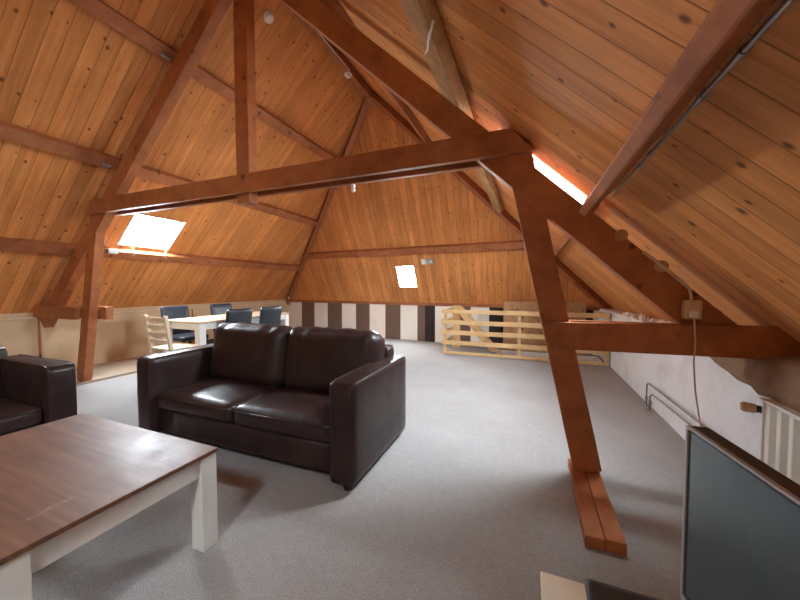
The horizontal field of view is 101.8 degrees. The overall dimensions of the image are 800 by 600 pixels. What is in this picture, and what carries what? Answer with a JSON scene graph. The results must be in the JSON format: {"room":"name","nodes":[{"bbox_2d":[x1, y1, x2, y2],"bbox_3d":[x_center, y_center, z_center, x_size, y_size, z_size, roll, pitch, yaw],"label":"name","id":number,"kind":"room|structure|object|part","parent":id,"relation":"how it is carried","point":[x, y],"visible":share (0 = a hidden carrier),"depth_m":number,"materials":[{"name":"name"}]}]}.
{"room":"attic living room","nodes":[
{"label":"attic living room","id":0,"kind":"room"},
{"bbox_2d":[0,299,288,367],"bbox_3d":[-4.980,0.591,4.484,0.250,0.860,10.000,1,2,22],"label":"wall","id":1,"kind":"structure","parent":0,"point":[124,336],"depth_m":5.03,"materials":[{"name":"beige paint"}]},
{"bbox_2d":[76,356,142,385],"bbox_3d":[-4.424,1.020,4.119,1.065,0.030,9.500,1,2,22],"label":"trim","id":2,"kind":"structure","parent":1,"relation":"attached to","point":[108,370],"depth_m":4.66,"materials":[{"name":"beige wood"}]},
{"bbox_2d":[38,309,193,356],"bbox_3d":[-4.476,0.584,5.398,0.012,0.760,2.170,1,2,22],"label":"trim","id":3,"kind":"structure","parent":1,"relation":"attached to","point":[39,332],"depth_m":4.39,"materials":[{"name":"wood"}]},
{"bbox_2d":[0,302,286,320],"bbox_3d":[-4.866,0.237,4.371,0.035,0.025,9.700,1,2,22],"label":"trim","id":4,"kind":"structure","parent":1,"relation":"attached to","point":[24,318],"depth_m":5.51,"materials":[{"name":"brown wood"}]},
{"bbox_2d":[32,338,684,599],"bbox_3d":[-1.407,1.075,3.135,7.900,0.001,10.100,1,2,22],"label":"floor","id":5,"kind":"structure","parent":0,"point":[474,499],"depth_m":1.72,"materials":[{"name":"grey carpet"}]},
{"bbox_2d":[0,346,76,435],"bbox_3d":[-3.148,0.764,1.656,0.913,0.740,1.962,1,2,22],"label":"leather sofa","id":6,"kind":"object","parent":5,"relation":"on","point":[34,390],"visible":0.82,"depth_m":2.31,"materials":[{"name":"brown leather"}]},
{"bbox_2d":[0,361,3,397],"bbox_3d":[-3.249,0.697,2.173,0.332,0.543,0.842,1,2,22],"label":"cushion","id":7,"kind":"object","parent":6,"relation":"on","point":[1,362],"depth_m":2.46,"materials":[{"name":"brown leather"}]},
{"bbox_3d":[-3.467,0.710,1.772,0.178,0.640,1.768,1,2,22],"label":"backrest","id":8,"kind":"part","parent":6,"relation":"part of","materials":[{"name":"brown leather"}]},
{"bbox_2d":[0,398,42,435],"bbox_3d":[-2.856,0.806,1.978,0.568,0.182,0.802,1,2,22],"label":"seat cushion","id":9,"kind":"object","parent":6,"relation":"on","point":[16,414],"depth_m":2.18,"materials":[{"name":"brown leather"}]},
{"bbox_2d":[0,413,217,599],"bbox_3d":[-1.498,0.919,1.414,1.118,0.450,0.695,1,2,22],"label":"coffee table","id":10,"kind":"object","parent":5,"relation":"on","point":[65,483],"visible":1,"depth_m":1.31,"materials":[{"name":"brown laminate"}]},
{"bbox_3d":[-1.132,0.947,0.942,0.075,0.432,0.075,1,2,22],"label":"leg","id":11,"kind":"part","parent":10,"relation":"part of","materials":[{"name":"beige paint"}]},
{"bbox_3d":[-0.907,0.924,1.506,0.075,0.432,0.075,1,2,22],"label":"leg","id":12,"kind":"part","parent":10,"relation":"part of","materials":[{"name":"beige paint"}]},
{"bbox_2d":[143,315,197,354],"bbox_3d":[-2.827,0.607,4.066,0.400,0.862,0.447,1,2,22],"label":"chair","id":13,"kind":"object","parent":5,"relation":"on","point":[176,346],"visible":0.63,"depth_m":3.91,"materials":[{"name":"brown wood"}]},
{"bbox_3d":[-3.060,0.610,3.969,0.036,0.862,0.095,1,2,22],"label":"leg","id":14,"kind":"part","parent":13,"relation":"part of","materials":[{"name":"brown wood"}]},
{"bbox_3d":[-2.725,0.616,3.836,0.036,0.862,0.095,1,2,22],"label":"leg","id":15,"kind":"part","parent":13,"relation":"part of","materials":[{"name":"brown wood"}]},
{"bbox_3d":[-2.815,0.589,4.096,0.400,0.025,0.380,1,2,22],"label":"seat","id":16,"kind":"part","parent":13,"relation":"part of","materials":[{"name":"brown wood"}]},
{"bbox_2d":[160,306,208,342],"bbox_3d":[-3.251,0.551,4.915,0.513,0.906,0.420,1,2,22],"label":"dining chair","id":17,"kind":"object","parent":5,"relation":"on","point":[173,312],"visible":0.55,"depth_m":4.92,"materials":[{"name":"blue leather"}]},
{"bbox_3d":[-3.427,0.339,4.976,0.136,0.486,0.410,1,2,22],"label":"backrest","id":18,"kind":"part","parent":17,"relation":"part of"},
{"bbox_3d":[-3.216,0.559,4.901,0.420,0.092,0.420,1,2,22],"label":"seat","id":19,"kind":"part","parent":17,"relation":"part of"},
{"bbox_2d":[210,303,231,337],"bbox_3d":[-2.967,0.520,5.683,0.513,0.906,0.420,1,2,22],"label":"dining chair","id":20,"kind":"object","parent":5,"relation":"on","point":[216,309],"visible":0.21,"depth_m":5.67,"materials":[{"name":"blue leather"}]},
{"bbox_2d":[161,311,289,351],"bbox_3d":[-2.586,0.622,5.051,0.760,0.752,1.680,1,2,22],"label":"dining table","id":21,"kind":"object","parent":5,"relation":"on","point":[200,324],"visible":0.42,"depth_m":4.34,"materials":[{"name":"white wood"}]},
{"bbox_3d":[-3.176,0.658,4.444,0.090,0.728,0.090,1,2,22],"label":"leg","id":22,"kind":"part","parent":21,"relation":"part of","materials":[{"name":"white paint"}]},
{"bbox_3d":[-2.576,0.668,4.205,0.090,0.728,0.090,1,2,22],"label":"leg","id":23,"kind":"part","parent":21,"relation":"part of","materials":[{"name":"white paint"}]},
{"bbox_3d":[-1.997,0.609,5.659,0.090,0.728,0.090,1,2,22],"label":"leg","id":24,"kind":"part","parent":21,"relation":"part of","materials":[{"name":"white paint"}]},
{"bbox_2d":[206,308,252,344],"bbox_3d":[-2.377,0.567,4.524,0.513,0.906,0.420,1,2,22],"label":"dining chair","id":25,"kind":"object","parent":5,"relation":"on","point":[244,315],"visible":0.3,"depth_m":4.38,"materials":[{"name":"blue leather"}]},
{"bbox_3d":[-2.413,0.573,4.538,0.420,0.092,0.420,1,2,22],"label":"seat","id":26,"kind":"part","parent":25,"relation":"part of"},
{"bbox_3d":[-2.202,0.360,4.446,0.136,0.486,0.410,1,2,22],"label":"backrest","id":27,"kind":"part","parent":25,"relation":"part of","materials":[{"name":"black leather"}]},
{"bbox_2d":[259,306,281,324],"bbox_3d":[-2.151,0.546,5.037,0.513,0.906,0.420,1,2,22],"label":"dining chair","id":28,"kind":"object","parent":5,"relation":"on","point":[272,314],"visible":0.29,"depth_m":4.89,"materials":[{"name":"blue leather"}]},
{"bbox_2d":[137,322,405,490],"bbox_3d":[-1.011,0.657,2.604,1.962,0.878,0.885,1,2,22],"label":"leather sofa","id":29,"kind":"object","parent":5,"relation":"on","point":[331,400],"visible":0.98,"depth_m":2.40,"materials":[{"name":"brown leather"}]},
{"bbox_3d":[-1.841,0.738,2.937,0.177,0.612,0.882,1,2,22],"label":"armrest","id":30,"kind":"part","parent":29,"relation":"part of","materials":[{"name":"brown leather"}]},
{"bbox_2d":[157,377,281,422],"bbox_3d":[-1.439,0.780,2.630,0.802,0.182,0.568,1,2,22],"label":"seat cushion","id":31,"kind":"object","parent":29,"relation":"on","point":[193,399],"depth_m":2.47,"materials":[{"name":"brown leather"}]},
{"bbox_2d":[210,322,292,387],"bbox_3d":[-1.300,0.478,2.899,0.842,0.542,0.335,1,2,22],"label":"cushion","id":32,"kind":"object","parent":29,"relation":"on","point":[248,353],"depth_m":2.74,"materials":[{"name":"brown leather"}]},
{"bbox_2d":[234,387,329,443],"bbox_3d":[-0.686,0.792,2.331,0.802,0.182,0.568,1,2,22],"label":"seat cushion","id":33,"kind":"object","parent":29,"relation":"on","point":[294,415],"depth_m":2.14,"materials":[{"name":"brown leather"}]},
{"bbox_2d":[284,326,384,392],"bbox_3d":[-0.535,0.490,2.591,0.842,0.543,0.332,1,2,22],"label":"cushion","id":34,"kind":"object","parent":29,"relation":"on","point":[314,356],"depth_m":2.47,"materials":[{"name":"brown leather"}]},
{"bbox_3d":[-0.182,0.764,2.277,0.177,0.612,0.882,1,2,22],"label":"armrest","id":35,"kind":"part","parent":29,"relation":"part of","materials":[{"name":"brown leather"}]},
{"bbox_3d":[-0.888,0.663,2.936,1.768,0.640,0.178,1,2,22],"label":"backrest","id":36,"kind":"part","parent":29,"relation":"part of","materials":[{"name":"brown leather"}]},
{"bbox_2d":[33,0,799,555],"bbox_3d":[-1.449,-1.010,2.745,7.508,4.197,0.760,1,2,22],"label":"roof truss","id":37,"kind":"object","parent":5,"relation":"on","point":[508,157],"visible":0.91,"depth_m":2.23,"materials":[{"name":"brown wood"}]},
{"bbox_2d":[0,237,299,270],"bbox_3d":[-4.136,-0.612,3.747,0.192,0.144,9.145,1,2,22],"label":"beam","id":38,"kind":"structure","parent":37,"relation":"on","point":[6,244],"depth_m":4.65,"materials":[{"name":"brown wood"}]},
{"bbox_3d":[-3.861,-0.648,4.339,0.120,0.060,0.110,1,2,22],"label":"metal bracket","id":39,"kind":"part","parent":38,"relation":"part of","materials":[{"name":"silver metal"}]},
{"bbox_2d":[132,243,166,258],"bbox_3d":[-3.664,-0.714,4.764,0.062,0.179,0.488,1,2,22],"label":"stay","id":40,"kind":"object","parent":38,"relation":"attached to","point":[132,243],"visible":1,"depth_m":4.57,"materials":[{"name":"white plastic"}]},
{"bbox_2d":[0,120,317,226],"bbox_3d":[-3.375,-1.498,3.088,0.146,0.144,8.549,1,2,22],"label":"beam","id":41,"kind":"structure","parent":37,"relation":"on","point":[8,131],"depth_m":3.39,"materials":[{"name":"brown wood"}]},
{"bbox_3d":[-3.192,-1.460,3.526,0.050,0.030,0.075,1,2,22],"label":"metal bracket","id":42,"kind":"part","parent":41,"relation":"part of","materials":[{"name":"silver metal"}]},
{"bbox_2d":[68,0,335,159],"bbox_3d":[-2.590,-2.389,2.416,0.146,0.144,7.950,1,2,22],"label":"beam","id":43,"kind":"structure","parent":37,"relation":"on","point":[99,9],"depth_m":3.14,"materials":[{"name":"brown wood"}]},
{"bbox_3d":[-2.279,-2.367,3.158,0.050,0.030,0.075,1,2,22],"label":"metal bracket","id":44,"kind":"part","parent":43,"relation":"part of","materials":[{"name":"silver metal"}]},
{"bbox_3d":[-1.410,-1.933,2.961,0.155,2.095,0.098,1,2,22],"label":"king post","id":45,"kind":"part","parent":37,"relation":"part of","materials":[{"name":"brown wood"}]},
{"bbox_2d":[351,184,355,192],"bbox_3d":[-0.385,-0.919,2.676,0.036,0.067,0.037,1,2,22],"label":"light bulb","id":46,"kind":"object","parent":37,"relation":"hanging from","point":[353,190],"visible":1,"depth_m":2.66,"materials":[{"name":"white glass"}]},
{"bbox_2d":[320,0,431,142],"bbox_3d":[-0.940,-2.361,1.677,0.146,0.144,7.794,1,2,22],"label":"beam","id":47,"kind":"structure","parent":37,"relation":"on","point":[334,5],"depth_m":4.04,"materials":[{"name":"brown wood"}]},
{"bbox_2d":[399,0,503,212],"bbox_3d":[0.107,-1.370,1.562,0.174,0.171,8.282,1,2,22],"label":"beam","id":48,"kind":"structure","parent":37,"relation":"on","point":[420,14],"depth_m":1.77,"materials":[{"name":"brown wood"}]},
{"bbox_2d":[424,20,434,54],"bbox_3d":[0.146,-1.333,1.665,0.023,0.102,0.332,0,2,-1],"label":"strap","id":49,"kind":"object","parent":48,"relation":"attached to","point":[433,21],"visible":0.88,"depth_m":1.57,"materials":[{"name":"white plastic"}]},
{"bbox_2d":[642,251,692,299],"bbox_3d":[1.488,-0.135,1.812,0.231,0.286,0.022,1,3,26],"label":"cable","id":50,"kind":"object","parent":37,"relation":"attached to","point":[644,252],"visible":0.98,"depth_m":1.80,"materials":[{"name":"plastic"}]},
{"bbox_2d":[681,300,702,319],"bbox_3d":[1.581,0.053,1.752,0.080,0.103,0.078,1,2,22],"label":"wall socket","id":51,"kind":"object","parent":37,"relation":"attached to","point":[690,309],"visible":1,"depth_m":1.75,"materials":[{"name":"beige plastic"}]},
{"bbox_2d":[693,318,701,426],"bbox_3d":[1.341,0.595,1.365,0.031,0.989,0.902,1,3,32],"label":"power cable","id":52,"kind":"object","parent":51,"relation":"hanging from","point":[693,318],"visible":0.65,"depth_m":1.72,"materials":[{"name":"white plastic"}]},
{"bbox_2d":[441,305,609,366],"bbox_3d":[2.073,0.663,5.672,2.580,1.061,0.705,1,2,22],"label":"balustrade","id":53,"kind":"object","parent":5,"relation":"on","point":[456,311],"visible":0.76,"depth_m":5.49,"materials":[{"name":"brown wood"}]},
{"bbox_3d":[0.811,0.566,5.839,0.050,0.800,0.044,1,2,22],"label":"post","id":54,"kind":"part","parent":53,"relation":"part of","materials":[{"name":"brown wood"}]},
{"bbox_3d":[1.109,0.524,6.397,0.150,0.840,0.060,1,2,22],"label":"newel post","id":55,"kind":"part","parent":53,"relation":"part of","materials":[{"name":"brown wood"}]},
{"bbox_3d":[1.519,0.645,6.121,0.935,1.061,0.050,1,2,22],"label":"handrail","id":56,"kind":"part","parent":53,"relation":"part of","materials":[{"name":"brown wood"}]},
{"bbox_3d":[1.944,0.411,5.345,2.575,0.075,0.022,1,2,22],"label":"rail","id":57,"kind":"part","parent":53,"relation":"part of","materials":[{"name":"brown wood"}]},
{"bbox_3d":[1.944,0.591,5.353,2.575,0.075,0.022,1,2,22],"label":"rail","id":58,"kind":"part","parent":53,"relation":"part of","materials":[{"name":"brown wood"}]},
{"bbox_3d":[1.973,0.595,5.378,0.050,0.780,0.044,1,2,22],"label":"post","id":59,"kind":"part","parent":53,"relation":"part of","materials":[{"name":"brown wood"}]},
{"bbox_3d":[1.944,0.950,5.367,2.575,0.050,0.022,1,2,22],"label":"rail","id":60,"kind":"part","parent":53,"relation":"part of","materials":[{"name":"brown wood"}]},
{"bbox_3d":[1.944,0.770,5.360,2.575,0.075,0.022,1,2,22],"label":"rail","id":61,"kind":"part","parent":53,"relation":"part of","materials":[{"name":"brown wood"}]},
{"bbox_3d":[1.944,0.221,5.338,2.575,0.070,0.022,1,2,22],"label":"rail","id":62,"kind":"part","parent":53,"relation":"part of","materials":[{"name":"brown wood"}]},
{"bbox_3d":[3.134,0.603,4.916,0.050,0.800,0.044,1,2,22],"label":"post","id":63,"kind":"part","parent":53,"relation":"part of","materials":[{"name":"brown wood"}]},
{"bbox_2d":[503,301,585,354],"bbox_3d":[2.617,0.499,5.955,1.373,0.925,0.045,1,2,22],"label":"panel","id":64,"kind":"object","parent":5,"relation":"on","point":[571,307],"visible":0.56,"depth_m":6.03,"materials":[{"name":"brown wood"}]},
{"bbox_2d":[540,571,586,599],"bbox_3d":[0.457,1.062,0.232,0.612,0.260,1.590,1,2,22],"label":"bench","id":65,"kind":"object","parent":5,"relation":"on","point":[553,587],"visible":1,"depth_m":1.01,"materials":[{"name":"beige wood"}]},
{"bbox_2d":[585,579,660,599],"bbox_3d":[0.636,0.892,0.859,0.227,0.028,0.278,1,2,22],"label":"media box","id":66,"kind":"object","parent":65,"relation":"on","point":[595,590],"visible":1,"depth_m":0.97,"materials":[{"name":"black plastic"}]},
{"bbox_2d":[680,425,799,599],"bbox_3d":[0.718,0.644,0.465,0.170,0.555,0.920,1,2,14],"label":"television","id":67,"kind":"object","parent":65,"relation":"on","point":[741,521],"visible":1,"depth_m":0.74,"materials":[{"name":"black plastic"}]},
{"bbox_3d":[0.731,0.617,0.461,0.073,0.500,0.920,1,2,14],"label":"casing","id":68,"kind":"part","parent":67,"relation":"part of","materials":[{"name":"black plastic"}]},
{"bbox_2d":[0,0,799,342],"bbox_3d":[-1.386,-1.438,3.035,7.979,3.790,9.918,1,2,22],"label":"ceiling","id":69,"kind":"structure","parent":0,"point":[718,201],"depth_m":2.95,"materials":[{"name":"brown wood"}]},
{"bbox_2d":[117,213,184,249],"bbox_3d":[-3.550,-0.989,4.649,0.491,0.473,0.700,1,2,22],"label":"window","id":70,"kind":"structure","parent":69,"relation":"attached to","point":[178,226],"depth_m":4.83,"materials":[{"name":"white paint"}]},
{"bbox_2d":[263,10,273,23],"bbox_3d":[-1.438,-3.091,3.551,0.100,0.098,0.123,1,2,22],"label":"smoke detector","id":71,"kind":"object","parent":69,"relation":"attached to","point":[268,17],"visible":1,"depth_m":3.53,"materials":[{"name":"white plastic"}]},
{"bbox_2d":[286,97,370,304],"bbox_3d":[-1.792,-1.626,7.096,0.122,3.663,4.490,-2,3,-36],"label":"rafter","id":72,"kind":"object","parent":69,"relation":"attached to","point":[366,103],"visible":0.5,"depth_m":6.63,"materials":[{"name":"brown wood"}]},
{"bbox_2d":[292,11,371,98],"bbox_3d":[-1.851,-3.167,1.795,0.080,0.145,7.400,1,2,22],"label":"ridge beam","id":73,"kind":"structure","parent":69,"relation":"attached to","point":[357,79],"depth_m":4.42,"materials":[{"name":"brown wood"}]},
{"bbox_2d":[318,33,349,70],"bbox_3d":[-1.178,-3.162,3.347,0.014,0.014,2.580,1,2,22],"label":"cable","id":74,"kind":"object","parent":73,"relation":"attached to","point":[318,33],"visible":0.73,"depth_m":4.17,"materials":[{"name":"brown plastic"}]},
{"bbox_2d":[344,71,351,78],"bbox_3d":[-0.734,-3.180,4.603,0.114,0.055,0.114,1,2,22],"label":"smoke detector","id":75,"kind":"object","parent":73,"relation":"attached to","point":[347,74],"visible":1,"depth_m":4.58,"materials":[{"name":"white plastic"}]},
{"bbox_2d":[396,266,417,287],"bbox_3d":[0.171,-0.543,7.051,0.452,0.554,0.453,1,2,22],"label":"window","id":76,"kind":"structure","parent":69,"relation":"attached to","point":[401,282],"depth_m":7.15,"materials":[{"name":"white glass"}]},
{"bbox_3d":[0.200,-0.582,7.108,0.402,0.445,0.303,1,2,22],"label":"sash","id":77,"kind":"part","parent":76,"relation":"part of","materials":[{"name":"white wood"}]},
{"bbox_2d":[303,240,524,258],"bbox_3d":[0.023,-0.998,6.625,5.166,0.156,0.145,1,3,26],"label":"beam","id":78,"kind":"structure","parent":69,"relation":"attached to","point":[516,244],"depth_m":6.35,"materials":[{"name":"brown wood"}]},
{"bbox_2d":[421,258,433,263],"bbox_3d":[0.569,-0.779,6.541,0.257,0.103,0.093,1,3,26],"label":"wall switch","id":79,"kind":"object","parent":69,"relation":"attached to","point":[429,260],"visible":1,"depth_m":6.49,"materials":[{"name":"white plastic"}]},
{"bbox_2d":[370,90,612,308],"bbox_3d":[1.576,-1.570,5.428,4.189,3.639,0.125,0,2,-3],"label":"rafter","id":80,"kind":"object","parent":69,"relation":"attached to","point":[376,99],"visible":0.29,"depth_m":5.38,"materials":[{"name":"brown wood"}]},
{"bbox_2d":[498,129,586,204],"bbox_3d":[1.060,-0.987,2.328,0.670,0.647,0.400,1,2,22],"label":"window","id":81,"kind":"structure","parent":69,"relation":"attached to","point":[560,181],"depth_m":2.46,"materials":[{"name":"white glass"}]},
{"bbox_2d":[554,204,599,256],"bbox_3d":[1.887,-0.656,3.754,0.092,0.093,3.694,1,2,22],"label":"beam","id":82,"kind":"structure","parent":69,"relation":"attached to","point":[566,239],"depth_m":3.55,"materials":[{"name":"brown wood"}]},
{"bbox_2d":[579,0,776,216],"bbox_3d":[0.193,-0.445,-0.407,0.158,0.164,4.620,1,2,22],"label":"beam","id":83,"kind":"structure","parent":69,"relation":"attached to","point":[728,22],"depth_m":0.63,"materials":[{"name":"brown wood"}]},
{"bbox_2d":[610,0,794,197],"bbox_3d":[0.303,-0.481,-0.371,0.020,0.020,4.670,1,2,22],"label":"conduit","id":84,"kind":"object","parent":83,"relation":"attached to","point":[744,50],"visible":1,"depth_m":0.75,"materials":[{"name":"grey metal"}]},
{"bbox_2d":[289,302,599,354],"bbox_3d":[0.302,0.483,7.410,7.742,0.840,0.199,1,3,26],"label":"wall","id":85,"kind":"structure","parent":0,"point":[405,322],"depth_m":7.53,"materials":[{"name":"paint"}]},
{"bbox_2d":[290,300,599,309],"bbox_3d":[0.242,0.087,7.312,7.378,0.060,0.040,1,3,26],"label":"trim","id":86,"kind":"structure","parent":85,"relation":"attached to","point":[311,301],"depth_m":7.30,"materials":[{"name":"brown wood"}]},
{"bbox_2d":[599,309,771,459],"bbox_3d":[1.975,0.731,1.424,0.340,0.825,9.450,1,2,22],"label":"wall","id":87,"kind":"structure","parent":0,"point":[720,394],"depth_m":2.45,"materials":[{"name":"white paint"}]},
{"bbox_2d":[500,350,601,361],"bbox_3d":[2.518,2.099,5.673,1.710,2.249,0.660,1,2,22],"label":"trim","id":88,"kind":"structure","parent":87,"relation":"attached to","point":[504,352],"depth_m":5.94,"materials":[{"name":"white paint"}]},
{"bbox_2d":[623,311,672,322],"bbox_3d":[2.716,0.217,3.505,0.173,0.098,1.952,1,2,22],"label":"rubble","id":89,"kind":"object","parent":87,"relation":"on","point":[640,316],"visible":0.51,"depth_m":3.68,"materials":[{"name":"beige stone"}]},
{"bbox_2d":[643,383,705,426],"bbox_3d":[2.131,0.971,2.400,0.074,0.268,1.960,1,2,22],"label":"pipes","id":90,"kind":"object","parent":87,"relation":"attached to","point":[649,404],"visible":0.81,"depth_m":2.90,"materials":[{"name":"grey metal"}]},
{"bbox_2d":[710,356,799,411],"bbox_3d":[1.765,0.396,1.209,0.248,0.218,2.335,1,2,22],"label":"lining","id":91,"kind":"object","parent":87,"relation":"on","point":[777,378],"visible":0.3,"depth_m":1.58,"materials":[{"name":"brown wood"}]},
{"bbox_2d":[740,398,799,484],"bbox_3d":[1.554,0.773,1.007,0.134,0.535,1.461,1,2,22],"label":"radiator","id":92,"kind":"object","parent":87,"relation":"attached to","point":[780,424],"visible":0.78,"depth_m":1.47,"materials":[{"name":"white metal"}]},
{"bbox_3d":[1.780,0.549,1.663,0.056,0.052,0.051,2,3,41],"label":"knob","id":93,"kind":"part","parent":92,"relation":"part of","materials":[{"name":"plastic"}]},
{"bbox_2d":[759,398,799,418],"bbox_3d":[1.544,0.513,0.956,0.058,0.011,1.378,1,2,22],"label":"grille","id":94,"kind":"object","parent":92,"relation":"attached to","point":[773,404],"depth_m":1.48,"materials":[{"name":"white metal"}]},
{"bbox_3d":[1.535,0.778,0.968,0.040,0.528,1.375,1,2,22],"label":"panel","id":95,"kind":"part","parent":92,"relation":"part of","materials":[{"name":"white metal"}]}
]}

